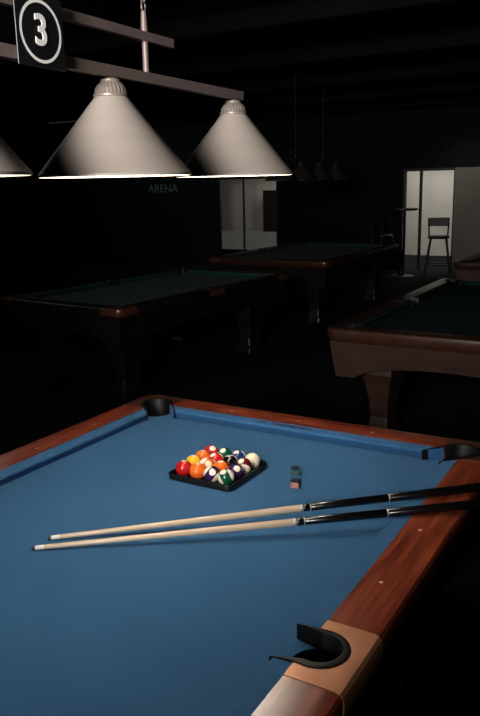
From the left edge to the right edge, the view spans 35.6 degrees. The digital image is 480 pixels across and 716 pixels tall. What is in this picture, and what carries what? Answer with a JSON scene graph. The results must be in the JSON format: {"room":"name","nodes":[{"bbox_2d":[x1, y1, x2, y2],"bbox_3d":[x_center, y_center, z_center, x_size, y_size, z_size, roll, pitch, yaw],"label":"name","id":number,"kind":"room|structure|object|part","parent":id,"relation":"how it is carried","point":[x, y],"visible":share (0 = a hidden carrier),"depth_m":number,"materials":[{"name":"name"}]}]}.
{"room":"games hall","nodes":[
{"label":"games hall","id":0,"kind":"room"},
{"bbox_2d":[0,125,79,267],"bbox_3d":[-8.225,-2.667,12.913,0.200,3.250,23.400,6,15,30],"label":"wall","id":1,"kind":"structure","parent":0,"point":[38,216],"depth_m":18.14,"materials":[{"name":"black paint"}]},
{"bbox_2d":[45,92,479,132],"bbox_3d":[3.920,-4.616,13.319,20.000,0.160,0.120,6,15,30],"label":"beam","id":2,"kind":"structure","parent":1,"relation":"attached to","point":[464,98],"depth_m":14.53,"materials":[{"name":"paint"}]},
{"bbox_2d":[0,255,479,715],"bbox_3d":[0.102,-0.136,8.537,21.000,0.050,23.400,6,15,30],"label":"floor","id":3,"kind":"structure","parent":0,"point":[293,373],"depth_m":6.84,"materials":[{"name":"carpet"}]},
{"bbox_2d":[0,268,287,398],"bbox_3d":[-0.822,-0.327,7.494,1.510,0.836,2.660,8,16,34],"label":"pool table","id":4,"kind":"object","parent":3,"relation":"on","point":[122,313],"visible":1,"depth_m":6.86,"materials":[{"name":"brown wood"}]},
{"bbox_3d":[-1.742,-0.094,6.989,0.225,0.650,0.345,8,16,34],"label":"leg","id":5,"kind":"part","parent":4,"relation":"part of","materials":[{"name":"black laminate"}]},
{"bbox_2d":[24,282,108,297],"bbox_3d":[-1.659,-0.657,7.262,0.050,0.040,1.071,8,16,34],"label":"cushion","id":6,"kind":"object","parent":4,"relation":"on","point":[68,290],"depth_m":7.25,"materials":[{"name":"green fabric"}]},
{"bbox_2d":[27,297,111,305],"bbox_3d":[-1.492,-0.474,6.463,1.104,0.040,0.050,8,16,34],"label":"cushion","id":7,"kind":"object","parent":4,"relation":"on","point":[27,297],"depth_m":6.42,"materials":[{"name":"green fabric"}]},
{"bbox_3d":[-0.990,0.007,6.486,0.225,0.650,0.345,8,16,34],"label":"leg","id":8,"kind":"part","parent":4,"relation":"part of","materials":[{"name":"black laminate"}]},
{"bbox_3d":[-0.830,-0.685,7.411,1.506,0.090,2.656,8,16,34],"label":"wood rail","id":9,"kind":"part","parent":4,"relation":"part of","materials":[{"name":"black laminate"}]},
{"bbox_2d":[118,270,177,283],"bbox_3d":[-0.994,-0.893,8.211,0.050,0.040,1.071,8,16,34],"label":"cushion","id":10,"kind":"object","parent":4,"relation":"on","point":[172,272],"depth_m":8.16,"materials":[{"name":"green fabric"}]},
{"bbox_2d":[126,289,199,304],"bbox_3d":[-0.667,-0.524,6.599,0.050,0.040,1.071,8,16,34],"label":"cushion","id":11,"kind":"object","parent":4,"relation":"on","point":[196,289],"depth_m":6.54,"materials":[{"name":"green fabric"}]},
{"bbox_3d":[-0.650,-0.480,8.545,0.225,0.650,0.345,8,16,34],"label":"leg","id":12,"kind":"part","parent":4,"relation":"part of","materials":[{"name":"black laminate"}]},
{"bbox_2d":[187,269,267,276],"bbox_3d":[-0.169,-0.943,8.348,1.104,0.040,0.050,8,16,34],"label":"cushion","id":13,"kind":"object","parent":4,"relation":"on","point":[189,271],"depth_m":8.34,"materials":[{"name":"green fabric"}]},
{"bbox_2d":[211,275,267,286],"bbox_3d":[-0.001,-0.760,7.549,0.050,0.040,1.071,8,16,34],"label":"cushion","id":14,"kind":"object","parent":4,"relation":"on","point":[263,275],"depth_m":7.50,"materials":[{"name":"green fabric"}]},
{"bbox_3d":[0.102,-0.380,8.043,0.225,0.650,0.345,8,16,34],"label":"leg","id":15,"kind":"part","parent":4,"relation":"part of","materials":[{"name":"black laminate"}]},
{"bbox_2d":[0,395,479,715],"bbox_3d":[-0.441,0.943,2.011,1.630,0.836,2.900,6,15,30],"label":"pool table","id":16,"kind":"object","parent":3,"relation":"on","point":[314,619],"visible":0.97,"depth_m":2.00,"materials":[{"name":"blue fabric"}]},
{"bbox_2d":[0,408,146,485],"bbox_3d":[-0.691,0.363,2.795,0.050,0.040,1.191,6,15,30],"label":"cushion","id":17,"kind":"object","parent":16,"relation":"on","point":[11,474],"depth_m":2.85,"materials":[{"name":"blue fabric"}]},
{"bbox_2d":[169,445,266,491],"bbox_3d":[-0.076,0.376,2.632,0.262,0.060,0.262,7,15,31],"label":"tray","id":18,"kind":"object","parent":16,"relation":"on","point":[222,469],"visible":1,"depth_m":2.58,"materials":[{"name":"plastic"}]},
{"bbox_2d":[31,499,479,549],"bbox_3d":[0.147,0.472,2.152,1.474,0.082,0.030,-2,13,-5],"label":"pool cue","id":19,"kind":"object","parent":16,"relation":"on","point":[467,504],"visible":1,"depth_m":2.15,"materials":[{"name":"brown wood"}]},
{"bbox_3d":[0.618,0.436,2.191,0.377,0.029,0.029,-5,13,-4],"label":"handle","id":20,"kind":"part","parent":19,"relation":"part of","materials":[{"name":"black wood"}]},
{"bbox_2d":[223,658,291,715],"bbox_3d":[-0.207,0.760,1.049,0.050,0.040,1.191,6,15,30],"label":"cushion","id":21,"kind":"object","parent":16,"relation":"on","point":[267,684],"depth_m":1.45,"materials":[{"name":"blue fabric"}]},
{"bbox_2d":[47,483,479,539],"bbox_3d":[0.174,0.450,2.245,1.474,0.080,0.030,-3,13,-8],"label":"pool cue","id":22,"kind":"object","parent":16,"relation":"on","point":[474,487],"visible":1,"depth_m":2.24,"materials":[{"name":"brown wood"}]},
{"bbox_3d":[0.642,0.410,2.306,0.377,0.029,0.029,-5,14,-7],"label":"handle","id":23,"kind":"part","parent":22,"relation":"part of","materials":[{"name":"black wood"}]},
{"bbox_2d":[290,478,300,488],"bbox_3d":[0.187,0.419,2.501,0.029,0.026,0.029,5,14,24],"label":"billiard chalk","id":24,"kind":"object","parent":16,"relation":"on","point":[294,482],"visible":1,"depth_m":2.49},
{"bbox_2d":[291,466,299,475],"bbox_3d":[0.193,0.393,2.610,0.029,0.026,0.029,-1,13,2],"label":"billiard chalk","id":25,"kind":"object","parent":16,"relation":"on","point":[295,471],"visible":1,"depth_m":2.60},
{"bbox_2d":[170,405,443,458],"bbox_3d":[0.203,0.294,3.009,1.224,0.040,0.050,6,15,30],"label":"cushion","id":26,"kind":"object","parent":16,"relation":"on","point":[386,446],"depth_m":2.95,"materials":[{"name":"blue fabric"}]},
{"bbox_2d":[295,650,319,661],"bbox_3d":[0.167,0.716,1.590,0.121,0.133,0.121,6,15,30],"label":"pocket","id":27,"kind":"object","parent":16,"relation":"on","point":[310,655],"depth_m":1.63,"materials":[{"name":"leather"}]},
{"bbox_2d":[302,460,456,627],"bbox_3d":[0.449,0.490,2.142,0.050,0.040,1.191,6,15,30],"label":"cushion","id":28,"kind":"object","parent":16,"relation":"on","point":[339,597],"depth_m":1.93,"materials":[{"name":"blue fabric"}]},
{"bbox_3d":[0.555,0.858,2.692,0.225,0.650,0.345,6,15,30],"label":"leg","id":29,"kind":"part","parent":16,"relation":"part of","materials":[{"name":"brown wood"}]},
{"bbox_2d":[263,190,275,231],"bbox_3d":[1.879,-3.527,19.062,2.800,1.700,0.250,6,15,30],"label":"shelf unit","id":30,"kind":"object","parent":3,"relation":"on","point":[269,196],"visible":0.07,"depth_m":19.50,"materials":[{"name":"brown wood"}]},
{"bbox_2d":[209,242,398,323],"bbox_3d":[1.013,-1.148,10.840,1.760,0.836,2.760,6,15,30],"label":"pool table","id":31,"kind":"object","parent":3,"relation":"on","point":[316,266],"visible":0.98,"depth_m":10.00,"materials":[{"name":"brown wood"}]},
{"bbox_2d":[223,249,264,256],"bbox_3d":[0.068,-1.472,10.593,0.050,0.040,1.121,6,15,30],"label":"cushion","id":32,"kind":"object","parent":31,"relation":"on","point":[259,251],"depth_m":10.63,"materials":[{"name":"green fabric"}]},
{"bbox_2d":[268,243,299,250],"bbox_3d":[0.689,-1.726,11.627,0.050,0.040,1.121,6,15,30],"label":"cushion","id":33,"kind":"object","parent":31,"relation":"on","point":[292,245],"depth_m":11.59,"materials":[{"name":"green fabric"}]},
{"bbox_3d":[1.028,-1.324,12.004,0.225,0.650,0.345,6,15,30],"label":"leg","id":34,"kind":"part","parent":31,"relation":"part of","materials":[{"name":"black laminate"}]},
{"bbox_3d":[1.005,-1.505,10.757,1.756,0.090,2.756,6,15,30],"label":"wood rail","id":35,"kind":"part","parent":31,"relation":"part of","materials":[{"name":"brown wood"}]},
{"bbox_3d":[1.002,-0.790,9.719,0.225,0.650,0.345,6,15,30],"label":"leg","id":36,"kind":"part","parent":31,"relation":"part of","materials":[{"name":"black laminate"}]},
{"bbox_2d":[305,243,384,246],"bbox_3d":[1.622,-1.782,11.779,1.354,0.040,0.050,6,15,30],"label":"cushion","id":37,"kind":"object","parent":31,"relation":"on","point":[306,244],"depth_m":11.75,"materials":[{"name":"green fabric"}]},
{"bbox_3d":[2.030,-1.212,11.430,0.225,0.650,0.345,6,15,30],"label":"leg","id":38,"kind":"part","parent":31,"relation":"part of","materials":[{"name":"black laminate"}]},
{"bbox_2d":[369,217,398,272],"bbox_3d":[2.820,-2.232,14.793,0.517,1.084,0.517,-8,15,-28],"label":"bar stool","id":39,"kind":"object","parent":3,"relation":"on","point":[372,221],"visible":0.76,"depth_m":14.63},
{"bbox_3d":[2.816,-2.419,14.749,0.400,0.060,0.400,-8,15,-28],"label":"seat","id":40,"kind":"part","parent":39,"relation":"part of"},
{"bbox_3d":[3.082,-2.040,14.760,0.177,0.712,0.038,3,14,16],"label":"leg","id":41,"kind":"part","parent":39,"relation":"part of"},
{"bbox_2d":[327,278,479,430],"bbox_3d":[1.995,-0.018,5.903,1.630,0.836,2.860,6,15,30],"label":"pool table","id":42,"kind":"object","parent":3,"relation":"on","point":[435,326],"visible":0.96,"depth_m":5.07,"materials":[{"name":"wood"}]},
{"bbox_3d":[1.013,0.244,5.281,0.225,0.650,0.345,6,15,30],"label":"leg","id":43,"kind":"part","parent":42,"relation":"part of","materials":[{"name":"brown wood"}]},
{"bbox_2d":[353,300,412,325],"bbox_3d":[1.093,-0.331,5.603,0.050,0.040,1.171,6,15,30],"label":"cushion","id":44,"kind":"object","parent":42,"relation":"on","point":[395,309],"depth_m":5.56,"materials":[{"name":"fabric"}]},
{"bbox_3d":[1.987,-0.376,5.820,1.626,0.090,2.856,6,15,30],"label":"wood rail","id":45,"kind":"part","parent":42,"relation":"part of","materials":[{"name":"brown wood"}]},
{"bbox_2d":[368,327,479,335],"bbox_3d":[1.344,-0.136,4.744,1.224,0.040,0.050,6,15,30],"label":"cushion","id":46,"kind":"object","parent":42,"relation":"on","point":[368,327],"depth_m":4.82,"materials":[{"name":"fabric"}]},
{"bbox_2d":[414,281,452,300],"bbox_3d":[1.740,-0.596,6.679,0.050,0.040,1.171,6,15,30],"label":"cushion","id":47,"kind":"object","parent":42,"relation":"on","point":[425,295],"depth_m":6.63,"materials":[{"name":"fabric"}]},
{"bbox_2d":[459,281,479,285],"bbox_3d":[2.629,-0.663,6.884,1.224,0.040,0.050,6,15,30],"label":"cushion","id":48,"kind":"object","parent":42,"relation":"on","point":[461,283],"depth_m":7.12,"materials":[{"name":"fabric"}]},
{"bbox_2d":[389,208,417,277],"bbox_3d":[3.066,-2.183,14.121,0.540,1.275,0.540,6,15,30],"label":"bar table","id":49,"kind":"object","parent":3,"relation":"on","point":[401,274],"visible":1,"depth_m":14.07,"materials":[{"name":"black metal"}]},
{"bbox_2d":[423,217,451,276],"bbox_3d":[3.738,-2.091,14.098,0.517,1.084,0.517,2,13,13],"label":"bar stool","id":50,"kind":"object","parent":3,"relation":"on","point":[439,221],"visible":1,"depth_m":14.11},
{"bbox_3d":[3.514,-1.873,14.003,0.137,0.712,0.137,2,13,13],"label":"leg","id":51,"kind":"part","parent":50,"relation":"part of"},
{"bbox_3d":[3.733,-2.277,14.054,0.400,0.060,0.400,2,13,13],"label":"seat","id":52,"kind":"part","parent":50,"relation":"part of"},
{"bbox_3d":[3.884,-1.861,13.917,0.036,0.713,0.179,-9,15,-31],"label":"leg","id":53,"kind":"part","parent":50,"relation":"part of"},
{"bbox_2d":[454,252,479,279],"bbox_3d":[3.942,-0.952,9.725,1.630,0.836,2.860,6,15,30],"label":"pool table","id":54,"kind":"object","parent":3,"relation":"on","point":[468,267],"visible":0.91,"depth_m":8.81,"materials":[{"name":"brown wood"}]},
{"bbox_3d":[3.934,-1.310,9.642,1.626,0.090,2.856,6,15,30],"label":"wood rail","id":55,"kind":"part","parent":54,"relation":"part of","materials":[{"name":"brown wood"}]},
{"bbox_2d":[468,256,479,260],"bbox_3d":[3.040,-1.265,9.425,0.050,0.040,1.171,6,15,30],"label":"cushion","id":56,"kind":"object","parent":54,"relation":"on","point":[476,258],"depth_m":9.16,"materials":[{"name":"green fabric"}]},
{"bbox_2d":[0,0,479,125],"bbox_3d":[0.030,-3.373,7.782,21.000,0.100,23.400,6,15,30],"label":"ceiling","id":57,"kind":"structure","parent":0,"point":[124,12],"depth_m":8.15,"materials":[{"name":"paint"}]},
{"bbox_2d":[0,0,293,177],"bbox_3d":[-0.498,-1.127,1.572,0.407,1.451,2.377,6,15,28],"label":"lamp","id":58,"kind":"object","parent":57,"relation":"hanging from","point":[111,137],"visible":1,"depth_m":1.89,"materials":[{"name":"metal"}]},
{"bbox_3d":[-0.623,-0.458,1.461,0.407,0.204,0.407,6,15,28],"label":"lamp shade","id":59,"kind":"part","parent":58,"relation":"part of","materials":[{"name":"metal"}]},
{"bbox_3d":[-0.449,-0.733,1.680,0.004,0.154,0.154,6,15,28],"label":"sign plate","id":60,"kind":"part","parent":58,"relation":"part of","materials":[{"name":"black metal"}]},
{"bbox_3d":[-0.336,-0.587,1.984,0.407,0.204,0.407,6,15,28],"label":"lamp shade","id":61,"kind":"part","parent":58,"relation":"part of","materials":[{"name":"metal"}]},
{"bbox_3d":[-0.275,-1.440,1.935,0.017,1.017,0.017,-5,14,-16],"label":"chain","id":62,"kind":"part","parent":58,"relation":"part of","materials":[{"name":"metal"}]},
{"bbox_3d":[-0.262,-0.835,2.076,0.017,0.083,0.017,6,15,28],"label":"rod","id":63,"kind":"part","parent":58,"relation":"part of","materials":[{"name":"metal"}]},
{"bbox_3d":[-0.020,-0.727,2.557,0.407,0.204,0.407,6,15,28],"label":"lamp shade","id":64,"kind":"part","parent":58,"relation":"part of","materials":[{"name":"metal"}]},
{"bbox_2d":[0,0,470,64],"bbox_3d":[-0.109,-2.963,6.608,20.000,0.160,0.120,6,15,30],"label":"beam","id":65,"kind":"structure","parent":57,"relation":"attached to","point":[299,11],"depth_m":6.45,"materials":[{"name":"paint"}]},
{"bbox_2d":[0,25,479,96],"bbox_3d":[0.898,-3.376,8.286,20.000,0.160,0.120,6,15,30],"label":"beam","id":66,"kind":"structure","parent":57,"relation":"attached to","point":[465,36],"depth_m":8.44,"materials":[{"name":"paint"}]},
{"bbox_2d":[0,57,479,114],"bbox_3d":[1.905,-3.789,9.963,20.000,0.160,0.120,6,15,30],"label":"beam","id":67,"kind":"structure","parent":57,"relation":"attached to","point":[466,65],"depth_m":10.54,"materials":[{"name":"paint"}]},
{"bbox_2d":[0,78,479,127],"bbox_3d":[2.913,-4.203,11.641,20.000,0.160,0.120,6,15,30],"label":"beam","id":68,"kind":"structure","parent":57,"relation":"attached to","point":[470,84],"depth_m":12.69,"materials":[{"name":"paint"}]},
{"bbox_2d":[265,67,348,180],"bbox_3d":[0.968,-3.208,10.360,0.407,1.451,2.207,6,15,30],"label":"lamp","id":69,"kind":"object","parent":57,"relation":"hanging from","point":[300,172],"visible":0.8,"depth_m":10.58,"materials":[{"name":"metal"}]},
{"bbox_3d":[0.528,-2.415,9.746,0.407,0.204,0.407,6,15,30],"label":"lamp shade","id":70,"kind":"part","parent":69,"relation":"part of","materials":[{"name":"metal"}]},
{"bbox_3d":[0.736,-3.326,9.933,0.017,1.017,0.017,-5,14,-14],"label":"chain","id":71,"kind":"part","parent":69,"relation":"part of","materials":[{"name":"metal"}]},
{"bbox_3d":[0.830,-2.539,10.249,0.407,0.204,0.407,6,15,30],"label":"lamp shade","id":72,"kind":"part","parent":69,"relation":"part of","materials":[{"name":"metal"}]},
{"bbox_3d":[1.132,-2.663,10.753,0.407,0.204,0.407,6,15,30],"label":"lamp shade","id":73,"kind":"part","parent":69,"relation":"part of","materials":[{"name":"metal"}]},
{"bbox_3d":[1.190,-3.512,10.688,0.017,1.017,0.017,-5,14,-14],"label":"chain","id":74,"kind":"part","parent":69,"relation":"part of","materials":[{"name":"metal"}]},
{"bbox_3d":[1.434,-2.787,11.256,0.407,0.204,0.407,6,15,30],"label":"lamp shade","id":75,"kind":"part","parent":69,"relation":"part of","materials":[{"name":"metal"}]},
{"bbox_2d":[74,103,479,270],"bbox_3d":[4.407,-3.298,14.424,20.000,3.250,0.120,6,15,30],"label":"wall","id":76,"kind":"structure","parent":0,"point":[117,217],"depth_m":15.88,"materials":[{"name":"black paint"}]},
{"bbox_2d":[148,184,177,192],"bbox_3d":[-1.849,-4.061,17.909,0.869,0.185,0.010,6,15,30],"label":"sign","id":77,"kind":"object","parent":76,"relation":"attached to","point":[165,184],"depth_m":17.93,"materials":[{"name":"paint"}]},
{"bbox_2d":[218,180,221,248],"bbox_3d":[-0.449,-3.322,17.322,0.040,1.570,0.060,6,15,30],"label":"frame","id":78,"kind":"object","parent":76,"relation":"attached to","point":[219,181],"visible":1,"depth_m":17.29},
{"bbox_2d":[220,249,247,250],"bbox_3d":[0.211,-2.466,17.136,1.530,0.040,0.060,6,15,30],"label":"frame","id":79,"kind":"object","parent":76,"relation":"attached to","point":[220,249],"visible":0.43,"depth_m":17.31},
{"bbox_2d":[218,177,266,248],"bbox_3d":[0.194,-3.270,16.949,1.530,1.610,0.060,6,15,30],"label":"window frame","id":80,"kind":"structure","parent":76,"relation":"in","point":[239,177],"depth_m":16.93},
{"bbox_3d":[0.095,-3.261,17.010,0.040,1.570,0.040,6,15,30],"label":"mullion","id":81,"kind":"part","parent":80,"relation":"part of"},
{"bbox_2d":[222,231,276,249],"bbox_3d":[0.207,-2.686,17.085,1.450,0.410,0.010,6,15,30],"label":"film","id":82,"kind":"object","parent":76,"relation":"attached to","point":[230,239],"visible":0.86,"depth_m":17.08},
{"bbox_2d":[276,181,277,244],"bbox_3d":[0.838,-3.179,16.585,0.040,1.570,0.060,6,15,30],"label":"frame","id":83,"kind":"object","parent":76,"relation":"attached to","point":[276,181],"visible":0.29,"depth_m":16.58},
{"bbox_2d":[402,169,406,268],"bbox_3d":[3.331,-2.808,15.179,0.050,2.000,0.100,6,15,30],"label":"door frame","id":84,"kind":"structure","parent":76,"relation":"attached to","point":[404,170],"depth_m":15.02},
{"bbox_2d":[406,167,453,170],"bbox_3d":[3.746,-3.709,14.707,0.960,0.050,0.100,6,15,30],"label":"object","id":85,"kind":"object","parent":76,"relation":"attached to","point":[419,169],"visible":1,"depth_m":14.66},
{"bbox_2d":[417,171,422,269],"bbox_3d":[3.617,-2.752,15.021,0.050,1.950,0.060,6,15,30],"label":"stile","id":86,"kind":"object","parent":85,"relation":"attached to","point":[421,172],"visible":1,"depth_m":15.00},
{"bbox_2d":[450,167,454,265],"bbox_3d":[4.190,-2.712,14.686,0.020,2.000,0.100,6,15,30],"label":"door frame","id":87,"kind":"structure","parent":76,"relation":"attached to","point":[454,167],"depth_m":14.63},
{"bbox_2d":[221,170,453,255],"bbox_3d":[2.890,-4.253,18.664,13.000,3.250,0.100,6,15,30],"label":"wall","id":88,"kind":"structure","parent":0,"point":[437,197],"depth_m":18.04,"materials":[{"name":"paint"}]}
]}

